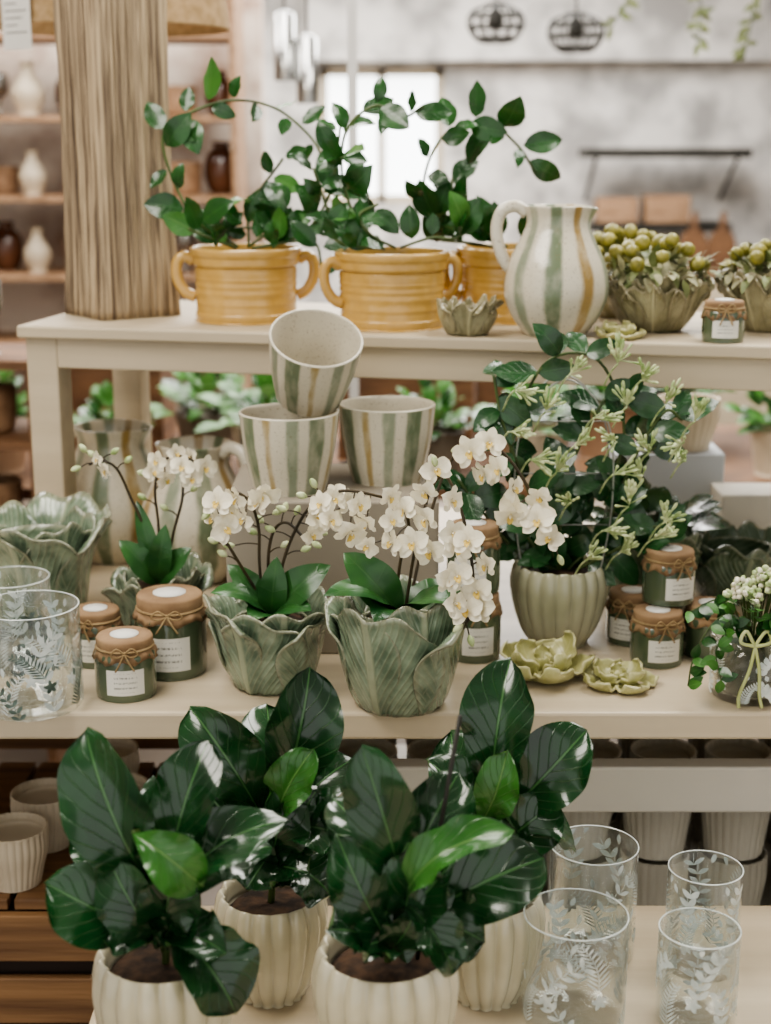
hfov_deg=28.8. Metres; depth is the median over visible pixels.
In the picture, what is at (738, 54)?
potted plant
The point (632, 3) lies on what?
potted plant
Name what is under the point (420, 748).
ribbed pot
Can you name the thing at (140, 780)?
ribbed pot
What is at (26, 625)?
glass tumbler
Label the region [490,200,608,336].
pitcher
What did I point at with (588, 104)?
wall
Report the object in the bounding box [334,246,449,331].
pot
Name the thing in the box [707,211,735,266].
cutting board
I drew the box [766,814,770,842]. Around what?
ribbed pot
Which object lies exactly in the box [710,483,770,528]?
display box
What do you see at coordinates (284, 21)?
pendant
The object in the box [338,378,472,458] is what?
box
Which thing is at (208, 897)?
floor
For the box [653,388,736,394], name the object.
foliage
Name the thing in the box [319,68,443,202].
window
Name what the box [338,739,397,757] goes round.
ribbed pot
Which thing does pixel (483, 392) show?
box
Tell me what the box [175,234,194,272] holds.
vase
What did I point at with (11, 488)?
wicker basket
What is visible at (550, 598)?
pot
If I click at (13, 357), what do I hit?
shelving unit
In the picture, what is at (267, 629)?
potted orchid
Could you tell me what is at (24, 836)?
ribbed pot
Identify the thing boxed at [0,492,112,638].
vase
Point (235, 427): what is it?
pot
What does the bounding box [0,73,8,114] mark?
goblet
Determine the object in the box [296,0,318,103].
pendant
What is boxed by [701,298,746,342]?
candle jar
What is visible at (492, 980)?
pot
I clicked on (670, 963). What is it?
glass tumbler
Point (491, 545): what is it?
candle jar
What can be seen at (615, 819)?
ribbed pot
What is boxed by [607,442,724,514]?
display box
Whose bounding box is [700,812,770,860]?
ribbed pot
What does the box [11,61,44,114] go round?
vase
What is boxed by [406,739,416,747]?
ribbed pot
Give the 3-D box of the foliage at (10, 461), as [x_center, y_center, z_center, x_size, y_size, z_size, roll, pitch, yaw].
[-0.930,-0.227,3.639,0.278,0.267,0.279,-10,17,-34]
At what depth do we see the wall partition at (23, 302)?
5.15 m
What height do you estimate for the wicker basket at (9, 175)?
0.092 m
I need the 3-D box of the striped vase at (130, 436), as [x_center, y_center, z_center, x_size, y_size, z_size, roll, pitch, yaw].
[-0.445,-0.038,2.449,0.182,0.229,0.181,9,17,32]
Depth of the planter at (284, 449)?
1.97 m
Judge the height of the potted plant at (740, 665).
0.170 m
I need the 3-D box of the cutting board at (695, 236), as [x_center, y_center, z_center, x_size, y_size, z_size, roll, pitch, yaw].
[1.520,-1.344,7.394,0.140,0.270,0.020,0,14,0]
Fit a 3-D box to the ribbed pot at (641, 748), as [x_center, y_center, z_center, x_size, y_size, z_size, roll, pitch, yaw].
[0.402,0.389,2.179,0.096,0.096,0.096,5,15,20]
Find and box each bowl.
[436,294,503,335]
[600,268,616,318]
[607,268,715,332]
[695,519,770,603]
[714,269,770,332]
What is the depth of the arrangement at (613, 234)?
2.30 m
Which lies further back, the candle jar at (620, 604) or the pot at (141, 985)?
the candle jar at (620, 604)
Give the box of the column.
[53,0,180,320]
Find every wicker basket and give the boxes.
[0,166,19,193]
[0,382,16,433]
[0,474,22,506]
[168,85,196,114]
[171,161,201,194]
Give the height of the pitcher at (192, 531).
0.226 m
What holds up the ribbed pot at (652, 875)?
on the shelf at (614, 784)
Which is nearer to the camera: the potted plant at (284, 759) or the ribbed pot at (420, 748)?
the potted plant at (284, 759)
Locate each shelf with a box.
[0,739,179,1023]
[337,744,770,905]
[578,148,751,200]
[591,220,731,256]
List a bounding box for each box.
[71,368,175,448]
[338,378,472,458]
[473,382,566,437]
[593,197,637,222]
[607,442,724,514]
[640,195,690,222]
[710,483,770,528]
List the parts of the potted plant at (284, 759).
stem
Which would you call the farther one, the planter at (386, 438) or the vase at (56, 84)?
the vase at (56, 84)
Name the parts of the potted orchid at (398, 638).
flower, flower, flower, flower, flower, flower stem, flower, flower, flower, flower, flower, flower, pot, flower, flower, flower, flower, flower, flower, flower stem, flower, flower, flower, flower, flower, flower, flower, flower, flower, flower, flower, flower, flower, flower stem, flower, flower, flower, flower, flower, flower, flower, flower, flower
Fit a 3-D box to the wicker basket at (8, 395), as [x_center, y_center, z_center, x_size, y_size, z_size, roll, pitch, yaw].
[-0.860,-0.225,3.263,0.116,0.102,0.116,0,14,0]
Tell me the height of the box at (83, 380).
0.240 m
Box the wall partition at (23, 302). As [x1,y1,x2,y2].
[0,0,267,506]
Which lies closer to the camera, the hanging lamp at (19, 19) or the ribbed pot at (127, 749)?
the ribbed pot at (127, 749)
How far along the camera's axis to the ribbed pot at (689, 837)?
2.17 m
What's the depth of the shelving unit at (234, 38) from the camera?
4.80 m
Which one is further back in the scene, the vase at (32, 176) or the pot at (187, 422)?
the vase at (32, 176)
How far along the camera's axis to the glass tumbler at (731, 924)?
1.62 m
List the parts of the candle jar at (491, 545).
lid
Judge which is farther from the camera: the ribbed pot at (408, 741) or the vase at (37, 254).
the vase at (37, 254)
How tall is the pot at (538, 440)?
0.127 m
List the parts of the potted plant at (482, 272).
handle, stem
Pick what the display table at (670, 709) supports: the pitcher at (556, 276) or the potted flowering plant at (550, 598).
the potted flowering plant at (550, 598)
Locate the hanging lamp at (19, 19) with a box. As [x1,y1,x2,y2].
[0,0,229,49]
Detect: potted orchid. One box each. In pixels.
[71,443,217,625]
[201,483,359,695]
[296,427,564,717]
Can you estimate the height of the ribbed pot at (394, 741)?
0.096 m
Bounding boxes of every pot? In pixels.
[0,451,25,473]
[0,811,48,892]
[10,777,68,853]
[92,943,231,1023]
[107,739,139,773]
[131,772,147,791]
[175,406,233,460]
[189,243,300,325]
[214,879,327,1008]
[231,424,239,469]
[311,934,458,1023]
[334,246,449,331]
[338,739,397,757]
[342,739,396,744]
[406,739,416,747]
[406,739,440,757]
[427,423,464,470]
[456,243,517,324]
[458,892,545,1011]
[506,422,567,483]
[510,555,608,648]
[545,844,614,905]
[553,812,611,860]
[579,401,637,459]
[591,739,621,815]
[608,812,619,847]
[617,739,637,757]
[619,812,623,839]
[619,840,689,905]
[622,812,690,860]
[630,739,696,757]
[656,388,711,394]
[685,812,693,849]
[688,739,711,757]
[696,840,767,905]
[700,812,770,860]
[700,822,767,846]
[704,739,770,757]
[750,424,770,477]
[758,739,770,747]
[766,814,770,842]
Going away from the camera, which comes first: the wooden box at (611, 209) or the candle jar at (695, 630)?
the candle jar at (695, 630)
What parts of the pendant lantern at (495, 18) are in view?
bulb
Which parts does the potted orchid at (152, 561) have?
flower, flower, flower stem, flower, pot, flower, flower stem, flower, flower, flower stem, flower, flower, flower, flower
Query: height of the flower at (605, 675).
0.034 m
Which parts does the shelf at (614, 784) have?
rail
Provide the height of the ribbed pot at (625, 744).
0.096 m
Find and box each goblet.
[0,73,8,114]
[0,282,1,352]
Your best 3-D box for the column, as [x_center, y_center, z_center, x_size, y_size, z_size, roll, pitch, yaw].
[-0.415,-0.623,2.292,0.143,0.640,0.143,-11,18,-37]
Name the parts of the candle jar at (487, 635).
lid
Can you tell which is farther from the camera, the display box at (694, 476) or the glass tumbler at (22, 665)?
the display box at (694, 476)
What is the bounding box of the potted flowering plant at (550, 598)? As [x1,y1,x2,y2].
[434,323,718,648]
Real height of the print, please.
0.074 m
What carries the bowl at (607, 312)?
on the arrangement at (613, 234)
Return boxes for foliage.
[0,371,27,473]
[73,380,161,424]
[151,372,246,460]
[195,374,278,469]
[550,384,652,459]
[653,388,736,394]
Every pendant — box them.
[273,0,295,80]
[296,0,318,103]
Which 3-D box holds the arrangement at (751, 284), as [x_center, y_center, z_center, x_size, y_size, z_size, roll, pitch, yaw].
[0.555,-0.334,2.154,0.164,0.146,0.179,6,15,23]
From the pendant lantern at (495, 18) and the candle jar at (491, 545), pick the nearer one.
the candle jar at (491, 545)
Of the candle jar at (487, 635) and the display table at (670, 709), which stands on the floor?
the display table at (670, 709)
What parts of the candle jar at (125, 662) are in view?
lid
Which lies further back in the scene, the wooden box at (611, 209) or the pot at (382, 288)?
the wooden box at (611, 209)
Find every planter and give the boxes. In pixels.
[239,403,338,496]
[269,309,362,416]
[339,395,435,486]
[658,393,720,451]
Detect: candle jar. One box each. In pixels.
[68,602,123,668]
[92,626,157,702]
[132,584,207,681]
[447,518,501,593]
[458,591,502,663]
[605,584,645,646]
[629,603,685,668]
[640,543,696,606]
[683,596,739,658]
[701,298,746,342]
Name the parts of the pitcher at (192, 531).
handle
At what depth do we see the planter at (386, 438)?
2.03 m
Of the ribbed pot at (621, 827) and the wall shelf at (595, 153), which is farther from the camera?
the wall shelf at (595, 153)
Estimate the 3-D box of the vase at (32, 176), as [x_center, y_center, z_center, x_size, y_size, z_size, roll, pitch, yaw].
[-1.144,-1.099,4.862,0.088,0.141,0.088,0,14,0]
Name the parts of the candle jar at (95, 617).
lid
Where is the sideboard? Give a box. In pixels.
[568,262,770,424]
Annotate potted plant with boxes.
[44,727,288,1023]
[143,57,374,325]
[178,667,350,1008]
[286,77,482,331]
[311,715,546,1023]
[396,380,489,470]
[404,80,561,324]
[424,657,592,1011]
[471,383,590,483]
[583,486,726,608]
[600,0,639,41]
[685,565,770,707]
[686,0,714,57]
[721,391,770,477]
[730,0,761,61]
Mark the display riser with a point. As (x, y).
(332, 550)
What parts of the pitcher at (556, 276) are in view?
handle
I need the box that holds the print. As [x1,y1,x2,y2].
[4,3,26,32]
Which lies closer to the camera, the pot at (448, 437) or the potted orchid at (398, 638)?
the potted orchid at (398, 638)
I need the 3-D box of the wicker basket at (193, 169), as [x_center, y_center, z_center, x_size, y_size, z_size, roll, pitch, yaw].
[-0.660,-1.088,4.896,0.122,0.108,0.122,0,14,0]
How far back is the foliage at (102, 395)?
3.55 m
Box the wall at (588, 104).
[263,0,770,408]
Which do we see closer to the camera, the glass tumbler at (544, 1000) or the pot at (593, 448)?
the glass tumbler at (544, 1000)
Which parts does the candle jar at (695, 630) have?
lid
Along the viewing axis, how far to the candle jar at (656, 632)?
1.95 m
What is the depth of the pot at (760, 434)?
3.59 m
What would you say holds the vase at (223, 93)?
on the shelving unit at (234, 38)
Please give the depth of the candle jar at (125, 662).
1.83 m
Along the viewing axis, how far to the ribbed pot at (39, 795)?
2.06 m
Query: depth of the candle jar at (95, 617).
1.95 m
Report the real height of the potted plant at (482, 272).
0.354 m
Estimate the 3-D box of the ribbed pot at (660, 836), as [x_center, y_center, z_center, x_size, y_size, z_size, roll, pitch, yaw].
[0.372,0.418,2.062,0.096,0.096,0.096,5,15,20]
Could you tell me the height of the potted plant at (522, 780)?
0.361 m
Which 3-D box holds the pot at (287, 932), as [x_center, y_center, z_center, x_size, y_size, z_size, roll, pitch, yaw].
[-0.120,0.452,1.581,0.120,0.118,0.120,0,14,0]
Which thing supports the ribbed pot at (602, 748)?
on the ribbed pot at (615, 819)
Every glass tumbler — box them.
[0,566,53,676]
[0,590,83,721]
[521,888,628,1023]
[547,825,638,974]
[655,907,741,1023]
[663,850,743,982]
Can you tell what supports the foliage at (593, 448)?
on the display table at (737, 448)
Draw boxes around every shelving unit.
[0,0,250,389]
[0,343,66,761]
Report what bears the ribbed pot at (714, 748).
on the ribbed pot at (700, 822)
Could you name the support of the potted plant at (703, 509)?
on the display table at (670, 709)
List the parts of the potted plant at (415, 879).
stem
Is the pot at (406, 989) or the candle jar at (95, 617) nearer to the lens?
the pot at (406, 989)
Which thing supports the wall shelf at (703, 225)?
attached to the wall at (588, 104)
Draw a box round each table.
[0,508,770,738]
[10,425,770,499]
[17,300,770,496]
[89,906,770,1023]
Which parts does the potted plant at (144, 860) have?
stem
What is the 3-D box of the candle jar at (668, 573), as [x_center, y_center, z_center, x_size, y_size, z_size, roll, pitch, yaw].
[0.377,0.082,1.991,0.076,0.072,0.074,8,16,28]
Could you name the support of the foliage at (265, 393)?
on the display table at (737, 448)
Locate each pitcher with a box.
[142,435,246,584]
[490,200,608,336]
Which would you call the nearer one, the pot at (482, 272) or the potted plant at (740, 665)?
the potted plant at (740, 665)
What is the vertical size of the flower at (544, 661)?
0.055 m
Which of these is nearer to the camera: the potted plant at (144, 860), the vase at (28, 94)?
the potted plant at (144, 860)
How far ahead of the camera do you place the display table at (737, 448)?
3.76 m
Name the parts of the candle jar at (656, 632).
lid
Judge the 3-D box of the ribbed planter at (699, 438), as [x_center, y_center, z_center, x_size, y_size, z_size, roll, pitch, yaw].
[0.505,-0.149,2.509,0.106,0.086,0.106,-8,16,-29]
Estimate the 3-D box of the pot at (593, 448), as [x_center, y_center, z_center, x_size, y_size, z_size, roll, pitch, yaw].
[0.560,-0.204,3.814,0.174,0.138,0.174,0,14,0]
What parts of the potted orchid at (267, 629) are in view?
flower, flower, flower, flower, flower stem, flower, flower stem, flower, flower, pot, flower, flower stem, flower stem, flower, flower, flower, flower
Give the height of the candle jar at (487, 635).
0.091 m
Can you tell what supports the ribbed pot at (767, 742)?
on the ribbed pot at (768, 839)
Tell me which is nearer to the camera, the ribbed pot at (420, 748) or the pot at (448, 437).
the ribbed pot at (420, 748)
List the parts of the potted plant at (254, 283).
handle, stem, handle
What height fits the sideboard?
0.830 m
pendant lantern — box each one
[466,0,524,43]
[546,0,604,52]
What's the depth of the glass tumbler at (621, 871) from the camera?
1.66 m
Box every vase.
[0,221,23,270]
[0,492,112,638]
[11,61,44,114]
[19,151,45,194]
[24,228,50,272]
[55,79,59,109]
[74,419,154,564]
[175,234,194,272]
[204,141,231,194]
[205,71,229,114]
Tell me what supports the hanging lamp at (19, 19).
hanging from the ceiling
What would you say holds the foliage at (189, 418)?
on the display table at (737, 448)
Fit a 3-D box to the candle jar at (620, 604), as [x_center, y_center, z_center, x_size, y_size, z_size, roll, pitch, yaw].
[0.337,0.141,2.056,0.075,0.072,0.078,8,16,28]
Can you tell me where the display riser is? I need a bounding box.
[226,463,438,653]
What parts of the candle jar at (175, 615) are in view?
lid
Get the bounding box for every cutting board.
[680,211,707,262]
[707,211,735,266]
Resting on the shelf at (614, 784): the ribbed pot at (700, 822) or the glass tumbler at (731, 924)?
the ribbed pot at (700, 822)
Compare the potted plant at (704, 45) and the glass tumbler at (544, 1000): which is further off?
the potted plant at (704, 45)
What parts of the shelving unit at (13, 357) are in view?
shelf, shelf, panel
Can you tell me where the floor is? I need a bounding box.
[0,500,757,905]
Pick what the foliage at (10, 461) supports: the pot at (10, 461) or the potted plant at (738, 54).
the pot at (10, 461)
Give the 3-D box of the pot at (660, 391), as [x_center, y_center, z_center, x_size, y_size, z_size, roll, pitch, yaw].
[0.780,-0.252,4.008,0.174,0.138,0.174,0,14,0]
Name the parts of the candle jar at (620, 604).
lid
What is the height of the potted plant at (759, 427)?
0.257 m
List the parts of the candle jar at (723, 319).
lid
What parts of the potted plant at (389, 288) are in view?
handle, stem, handle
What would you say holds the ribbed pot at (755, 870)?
on the shelf at (614, 784)
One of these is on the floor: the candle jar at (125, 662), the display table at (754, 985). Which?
the display table at (754, 985)
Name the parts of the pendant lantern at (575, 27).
bulb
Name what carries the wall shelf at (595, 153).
attached to the wall at (588, 104)
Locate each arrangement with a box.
[592,224,670,318]
[603,233,721,332]
[712,238,770,332]
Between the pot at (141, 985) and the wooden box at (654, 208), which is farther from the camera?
the wooden box at (654, 208)
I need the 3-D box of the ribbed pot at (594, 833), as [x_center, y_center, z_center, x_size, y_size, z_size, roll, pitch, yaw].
[0.264,0.418,2.062,0.096,0.096,0.096,5,15,20]
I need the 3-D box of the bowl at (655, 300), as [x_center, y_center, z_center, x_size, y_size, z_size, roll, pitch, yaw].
[0.388,-0.307,2.161,0.165,0.090,0.171,-6,15,-22]
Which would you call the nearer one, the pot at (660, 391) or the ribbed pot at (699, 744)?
the ribbed pot at (699, 744)
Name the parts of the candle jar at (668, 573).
lid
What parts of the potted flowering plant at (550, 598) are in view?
stem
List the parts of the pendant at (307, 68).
cord, lamp shade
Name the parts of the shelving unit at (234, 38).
shelf, shelf, shelf, shelf, shelf, panel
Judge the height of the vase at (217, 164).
0.173 m
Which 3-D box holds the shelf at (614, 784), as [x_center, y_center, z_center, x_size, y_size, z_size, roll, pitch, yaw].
[0.395,0.560,2.322,1.110,0.690,0.765,0,14,0]
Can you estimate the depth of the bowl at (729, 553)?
2.21 m
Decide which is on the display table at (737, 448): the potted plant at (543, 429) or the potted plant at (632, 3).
the potted plant at (543, 429)
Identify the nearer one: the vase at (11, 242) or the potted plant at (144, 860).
the potted plant at (144, 860)
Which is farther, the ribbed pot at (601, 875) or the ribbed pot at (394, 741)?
the ribbed pot at (394, 741)
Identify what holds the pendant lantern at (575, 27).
hanging from the ceiling
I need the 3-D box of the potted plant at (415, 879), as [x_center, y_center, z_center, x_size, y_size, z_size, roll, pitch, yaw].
[0.038,0.369,1.391,0.217,0.371,0.145,2,14,10]
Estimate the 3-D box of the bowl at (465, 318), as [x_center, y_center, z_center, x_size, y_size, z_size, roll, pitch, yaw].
[0.118,-0.279,2.119,0.093,0.054,0.090,3,14,12]
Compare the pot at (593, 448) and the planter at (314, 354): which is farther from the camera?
the pot at (593, 448)
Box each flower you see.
[500,630,594,683]
[582,657,658,694]
[594,320,646,340]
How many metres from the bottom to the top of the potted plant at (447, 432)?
0.254 m
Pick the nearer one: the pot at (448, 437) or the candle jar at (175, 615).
the candle jar at (175, 615)
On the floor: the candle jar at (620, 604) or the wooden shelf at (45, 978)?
the wooden shelf at (45, 978)

